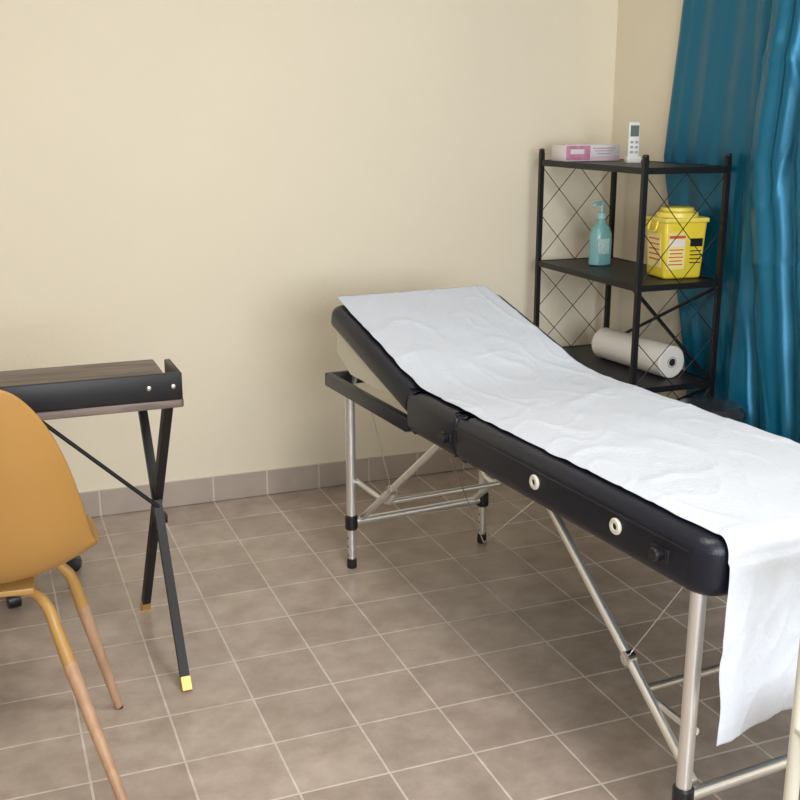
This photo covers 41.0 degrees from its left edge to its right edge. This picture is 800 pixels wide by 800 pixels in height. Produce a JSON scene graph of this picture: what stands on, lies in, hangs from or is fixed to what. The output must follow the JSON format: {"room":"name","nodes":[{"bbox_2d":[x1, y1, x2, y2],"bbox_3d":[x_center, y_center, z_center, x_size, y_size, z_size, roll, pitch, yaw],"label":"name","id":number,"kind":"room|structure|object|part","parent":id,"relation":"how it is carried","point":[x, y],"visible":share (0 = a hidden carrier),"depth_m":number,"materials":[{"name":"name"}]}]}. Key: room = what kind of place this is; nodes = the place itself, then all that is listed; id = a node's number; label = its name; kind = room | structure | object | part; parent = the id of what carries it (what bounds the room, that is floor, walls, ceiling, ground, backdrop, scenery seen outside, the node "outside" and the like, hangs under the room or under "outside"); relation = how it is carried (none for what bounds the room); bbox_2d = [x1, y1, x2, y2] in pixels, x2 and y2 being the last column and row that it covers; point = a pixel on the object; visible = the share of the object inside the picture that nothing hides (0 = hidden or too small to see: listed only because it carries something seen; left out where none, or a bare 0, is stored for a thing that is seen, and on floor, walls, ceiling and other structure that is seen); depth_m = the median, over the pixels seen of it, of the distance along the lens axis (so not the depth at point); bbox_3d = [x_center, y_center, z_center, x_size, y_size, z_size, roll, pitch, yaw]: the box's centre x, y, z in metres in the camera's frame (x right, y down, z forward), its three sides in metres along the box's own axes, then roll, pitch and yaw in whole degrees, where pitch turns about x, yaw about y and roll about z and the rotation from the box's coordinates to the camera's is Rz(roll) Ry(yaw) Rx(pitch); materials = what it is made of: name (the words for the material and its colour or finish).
{"room":"examination room","nodes":[
{"label":"examination room","id":0,"kind":"room"},
{"bbox_2d":[0,0,617,491],"bbox_3d":[-1.089,-0.865,3.736,4.382,2.650,0.100,-6,16,-21],"label":"wall","id":1,"kind":"structure","parent":0,"point":[197,185],"depth_m":3.98,"materials":[{"name":"paint"}]},
{"bbox_2d":[79,449,463,515],"bbox_3d":[-1.077,0.380,4.012,4.167,0.100,0.008,-6,16,-21],"label":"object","id":2,"kind":"structure","parent":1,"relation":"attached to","point":[99,492],"depth_m":4.21,"materials":[{"name":"beige"}]},
{"bbox_2d":[79,449,474,516],"bbox_3d":[-1.075,0.380,4.009,4.159,0.098,0.010,-6,16,-21],"label":"baseboard","id":3,"kind":"structure","parent":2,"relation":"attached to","point":[187,492],"depth_m":4.21,"materials":[{"name":"tile"}]},
{"bbox_2d":[0,468,799,799],"bbox_3d":[-0.189,1.052,1.880,4.382,0.100,5.015,-6,16,-21],"label":"floor","id":4,"kind":"structure","parent":0,"point":[445,664],"depth_m":2.92,"materials":[{"name":"tile"}]},
{"bbox_2d":[5,555,81,608],"bbox_3d":[-1.299,0.356,3.406,0.521,0.460,0.529,-6,16,-21],"label":"stool","id":5,"kind":"object","parent":4,"relation":"on","point":[75,563],"visible":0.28,"depth_m":3.25,"materials":[{"name":"black plastic"}]},
{"bbox_2d":[0,390,127,799],"bbox_3d":[-0.907,0.383,2.349,0.546,0.954,0.599,-4,16,-16],"label":"shell chair","id":6,"kind":"object","parent":4,"relation":"on","point":[45,524],"visible":1,"depth_m":2.22,"materials":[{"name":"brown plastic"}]},
{"bbox_3d":[-0.918,0.393,2.388,0.200,0.014,0.220,-4,16,-16],"label":"mount plate","id":7,"kind":"part","parent":6,"relation":"part of","materials":[{"name":"yellow metal"}]},
{"bbox_3d":[-0.646,0.729,2.290,0.201,0.317,0.031,13,19,39],"label":"leg wood","id":8,"kind":"part","parent":6,"relation":"part of","materials":[{"name":"brown wood"}]},
{"bbox_3d":[-0.736,0.632,2.630,0.031,0.323,0.114,11,18,35],"label":"leg wood","id":9,"kind":"part","parent":6,"relation":"part of","materials":[{"name":"brown wood"}]},
{"bbox_2d":[0,359,191,691],"bbox_3d":[-1.100,0.338,2.761,1.045,0.840,0.570,-6,16,-21],"label":"writing desk","id":10,"kind":"object","parent":4,"relation":"on","point":[141,386],"visible":0.99,"depth_m":2.79,"materials":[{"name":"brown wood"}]},
{"bbox_3d":[-0.678,0.309,2.972,0.023,0.725,0.415,-7,17,-26],"label":"leg","id":11,"kind":"part","parent":10,"relation":"part of","materials":[{"name":"black metal"}]},
{"bbox_3d":[-0.656,0.323,2.921,0.023,0.728,0.500,-6,16,-22],"label":"leg","id":12,"kind":"part","parent":10,"relation":"part of","materials":[{"name":"black metal"}]},
{"bbox_2d":[325,295,786,799],"bbox_3d":[0.434,0.282,2.893,0.672,0.865,1.824,-7,16,-25],"label":"massage table","id":13,"kind":"object","parent":4,"relation":"on","point":[694,557],"visible":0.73,"depth_m":2.34,"materials":[{"name":"black leather"}]},
{"bbox_3d":[0.041,-0.101,3.628,0.630,0.045,0.024,-7,16,-25],"label":"rail","id":14,"kind":"part","parent":13,"relation":"part of","materials":[{"name":"black metal"}]},
{"bbox_3d":[-0.159,0.188,3.456,0.031,0.440,0.031,-7,16,-25],"label":"leg","id":15,"kind":"part","parent":13,"relation":"part of","materials":[{"name":"silver metal"}]},
{"bbox_3d":[-0.136,-0.105,3.389,0.016,0.146,0.075,-7,16,-25],"label":"prop post","id":16,"kind":"part","parent":13,"relation":"part of","materials":[{"name":"silver metal"}]},
{"bbox_3d":[0.113,0.098,2.763,0.025,0.028,0.028,-7,16,-25],"label":"knob","id":17,"kind":"part","parent":13,"relation":"part of","materials":[{"name":"black plastic"}]},
{"bbox_3d":[0.120,0.097,2.766,0.006,0.028,0.050,-7,16,-25],"label":"knob plate","id":18,"kind":"part","parent":13,"relation":"part of","materials":[{"name":"black plastic"}]},
{"bbox_3d":[0.288,0.132,3.666,0.031,0.440,0.031,-7,16,-25],"label":"leg","id":19,"kind":"part","parent":13,"relation":"part of","materials":[{"name":"silver metal"}]},
{"bbox_2d":[337,285,799,746],"bbox_3d":[0.436,0.117,2.805,0.600,0.548,1.866,-7,16,-25],"label":"paper","id":20,"kind":"object","parent":13,"relation":"on","point":[467,347],"visible":1,"depth_m":2.48,"materials":[{"name":"white paper"}]},
{"bbox_3d":[0.485,0.290,2.021,0.025,0.028,0.028,-7,16,-25],"label":"knob","id":21,"kind":"part","parent":13,"relation":"part of","materials":[{"name":"black plastic"}]},
{"bbox_3d":[0.493,0.289,2.025,0.006,0.028,0.050,-7,16,-25],"label":"knob plate","id":22,"kind":"part","parent":13,"relation":"part of","materials":[{"name":"black plastic"}]},
{"bbox_3d":[0.554,0.565,2.039,0.031,0.440,0.031,-7,16,-25],"label":"leg","id":23,"kind":"part","parent":13,"relation":"part of","materials":[{"name":"silver metal"}]},
{"bbox_2d":[533,148,731,400],"bbox_3d":[0.843,-0.277,4.101,0.367,1.324,0.742,-6,16,-21],"label":"metal shelving unit","id":24,"kind":"object","parent":4,"relation":"on","point":[633,276],"visible":0.54,"depth_m":3.86,"materials":[{"name":"black metal"}]},
{"bbox_3d":[0.556,-0.344,4.362,0.018,1.298,0.018,-6,16,-21],"label":"post","id":25,"kind":"part","parent":24,"relation":"part of","materials":[{"name":"black metal"}]},
{"bbox_3d":[0.712,-0.567,4.366,0.313,0.022,0.012,-6,16,-21],"label":"shelf rail","id":26,"kind":"part","parent":24,"relation":"part of","materials":[{"name":"black metal"}]},
{"bbox_3d":[0.712,-0.214,4.460,0.313,0.022,0.012,-6,16,-21],"label":"shelf rail","id":27,"kind":"part","parent":24,"relation":"part of","materials":[{"name":"black metal"}]},
{"bbox_2d":[551,144,619,161],"bbox_3d":[0.721,-0.961,4.152,0.240,0.061,0.112,-6,16,-21],"label":"glove box","id":28,"kind":"object","parent":24,"relation":"on","point":[561,152],"visible":1,"depth_m":4.11,"materials":[{"name":"white cardboard"}]},
{"bbox_3d":[0.687,-0.466,3.987,0.012,0.022,0.688,-6,16,-21],"label":"shelf rail","id":29,"kind":"part","parent":24,"relation":"part of","materials":[{"name":"black metal"}]},
{"bbox_3d":[0.687,-0.848,3.886,0.012,0.022,0.688,-6,16,-21],"label":"shelf rail","id":30,"kind":"part","parent":24,"relation":"part of","materials":[{"name":"black metal"}]},
{"bbox_2d":[588,201,611,265],"bbox_3d":[0.778,-0.646,4.148,0.096,0.245,0.066,-6,16,-21],"label":"soap dispenser bottle","id":31,"kind":"object","parent":24,"relation":"on","point":[600,239],"visible":1,"depth_m":4.13,"materials":[{"name":"teal plastic"}]},
{"bbox_3d":[0.868,-0.376,4.480,0.018,1.298,0.018,-6,16,-21],"label":"post","id":32,"kind":"part","parent":24,"relation":"part of","materials":[{"name":"black metal"}]},
{"bbox_3d":[0.843,-0.487,4.045,0.315,0.006,0.690,-6,16,-21],"label":"shelf","id":33,"kind":"part","parent":24,"relation":"part of","materials":[{"name":"black metal"}]},
{"bbox_2d":[624,122,640,162],"bbox_3d":[0.864,-0.953,3.958,0.055,0.148,0.034,-2,15,-6],"label":"remote control","id":34,"kind":"object","parent":24,"relation":"on","point":[633,140],"visible":1,"depth_m":3.95,"materials":[{"name":"white plastic"}]},
{"bbox_3d":[0.843,-0.135,4.139,0.315,0.006,0.690,-6,16,-21],"label":"shelf","id":35,"kind":"part","parent":24,"relation":"part of","materials":[{"name":"black metal"}]},
{"bbox_3d":[0.843,-0.869,3.944,0.315,0.006,0.690,-6,16,-21],"label":"shelf","id":36,"kind":"part","parent":24,"relation":"part of","materials":[{"name":"black metal"}]},
{"bbox_2d":[592,328,683,377],"bbox_3d":[0.899,-0.183,4.069,0.120,0.120,0.403,-8,17,-27],"label":"paper towel roll","id":37,"kind":"object","parent":24,"relation":"on","point":[607,343],"visible":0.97,"depth_m":3.98,"materials":[{"name":"white paper"}]},
{"bbox_3d":[0.817,-0.174,3.723,0.018,1.298,0.018,-6,16,-21],"label":"post","id":38,"kind":"part","parent":24,"relation":"part of","materials":[{"name":"black metal"}]},
{"bbox_3d":[0.998,-0.497,4.106,0.012,0.022,0.688,-6,16,-21],"label":"shelf rail","id":39,"kind":"part","parent":24,"relation":"part of","materials":[{"name":"black metal"}]},
{"bbox_3d":[0.998,-0.879,4.004,0.012,0.022,0.688,-6,16,-21],"label":"shelf rail","id":40,"kind":"part","parent":24,"relation":"part of","materials":[{"name":"black metal"}]},
{"bbox_3d":[0.973,-0.044,3.821,0.313,0.022,0.012,-6,16,-21],"label":"shelf rail","id":41,"kind":"part","parent":24,"relation":"part of","materials":[{"name":"black metal"}]},
{"bbox_2d":[646,205,709,278],"bbox_3d":[0.985,-0.570,3.848,0.185,0.252,0.160,-4,15,-15],"label":"sharps container","id":42,"kind":"object","parent":24,"relation":"on","point":[663,228],"visible":0.99,"depth_m":3.79,"materials":[{"name":"yellow plastic"}]},
{"bbox_3d":[0.903,-0.622,3.816,0.018,0.044,0.065,-4,15,-15],"label":"handle","id":43,"kind":"part","parent":42,"relation":"part of","materials":[{"name":"yellow plastic"}]},
{"bbox_3d":[0.990,-0.675,3.822,0.152,0.036,0.152,-4,15,-15],"label":"lid","id":44,"kind":"part","parent":42,"relation":"part of","materials":[{"name":"yellow plastic"}]},
{"bbox_3d":[0.973,-0.397,3.728,0.313,0.022,0.012,-6,16,-21],"label":"shelf rail","id":45,"kind":"part","parent":24,"relation":"part of","materials":[{"name":"black metal"}]},
{"bbox_3d":[0.973,-0.778,3.626,0.313,0.022,0.012,-6,16,-21],"label":"shelf rail","id":46,"kind":"part","parent":24,"relation":"part of","materials":[{"name":"black metal"}]},
{"bbox_3d":[0.998,-0.145,4.200,0.012,0.022,0.688,-6,16,-21],"label":"shelf rail","id":47,"kind":"part","parent":24,"relation":"part of","materials":[{"name":"black metal"}]},
{"bbox_3d":[1.128,-0.206,3.842,0.018,1.298,0.018,-6,16,-21],"label":"post","id":48,"kind":"part","parent":24,"relation":"part of","materials":[{"name":"black metal"}]},
{"bbox_2d":[680,397,746,422],"bbox_3d":[1.033,0.258,3.637,0.242,0.528,0.242,3,15,10],"label":"pedal bin","id":49,"kind":"object","parent":4,"relation":"on","point":[726,408],"visible":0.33,"depth_m":3.52,"materials":[{"name":"black plastic"}]},
{"bbox_2d":[783,640,799,799],"bbox_3d":[0.910,0.638,1.753,0.424,0.764,0.350,-6,16,-21],"label":"trolley","id":50,"kind":"object","parent":4,"relation":"on","point":[792,775],"visible":1,"depth_m":1.80,"materials":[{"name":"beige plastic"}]},
{"bbox_2d":[794,728,799,735],"bbox_3d":[0.910,0.567,1.734,0.424,0.012,0.324,-6,16,-21],"label":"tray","id":51,"kind":"object","parent":50,"relation":"on","point":[796,730],"depth_m":1.79,"materials":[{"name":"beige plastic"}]},
{"bbox_2d":[602,0,686,399],"bbox_3d":[1.803,-0.478,2.284,0.100,2.650,4.815,-6,16,-21],"label":"wall","id":52,"kind":"structure","parent":0,"point":[648,31],"depth_m":4.21,"materials":[{"name":"paint"}]},
{"bbox_2d":[664,0,799,442],"bbox_3d":[1.302,-0.591,3.269,0.092,2.280,1.807,-6,16,-21],"label":"curtain","id":53,"kind":"object","parent":52,"relation":"attached to","point":[736,87],"visible":0.69,"depth_m":3.65,"materials":[{"name":"blue fabric"}]}
]}

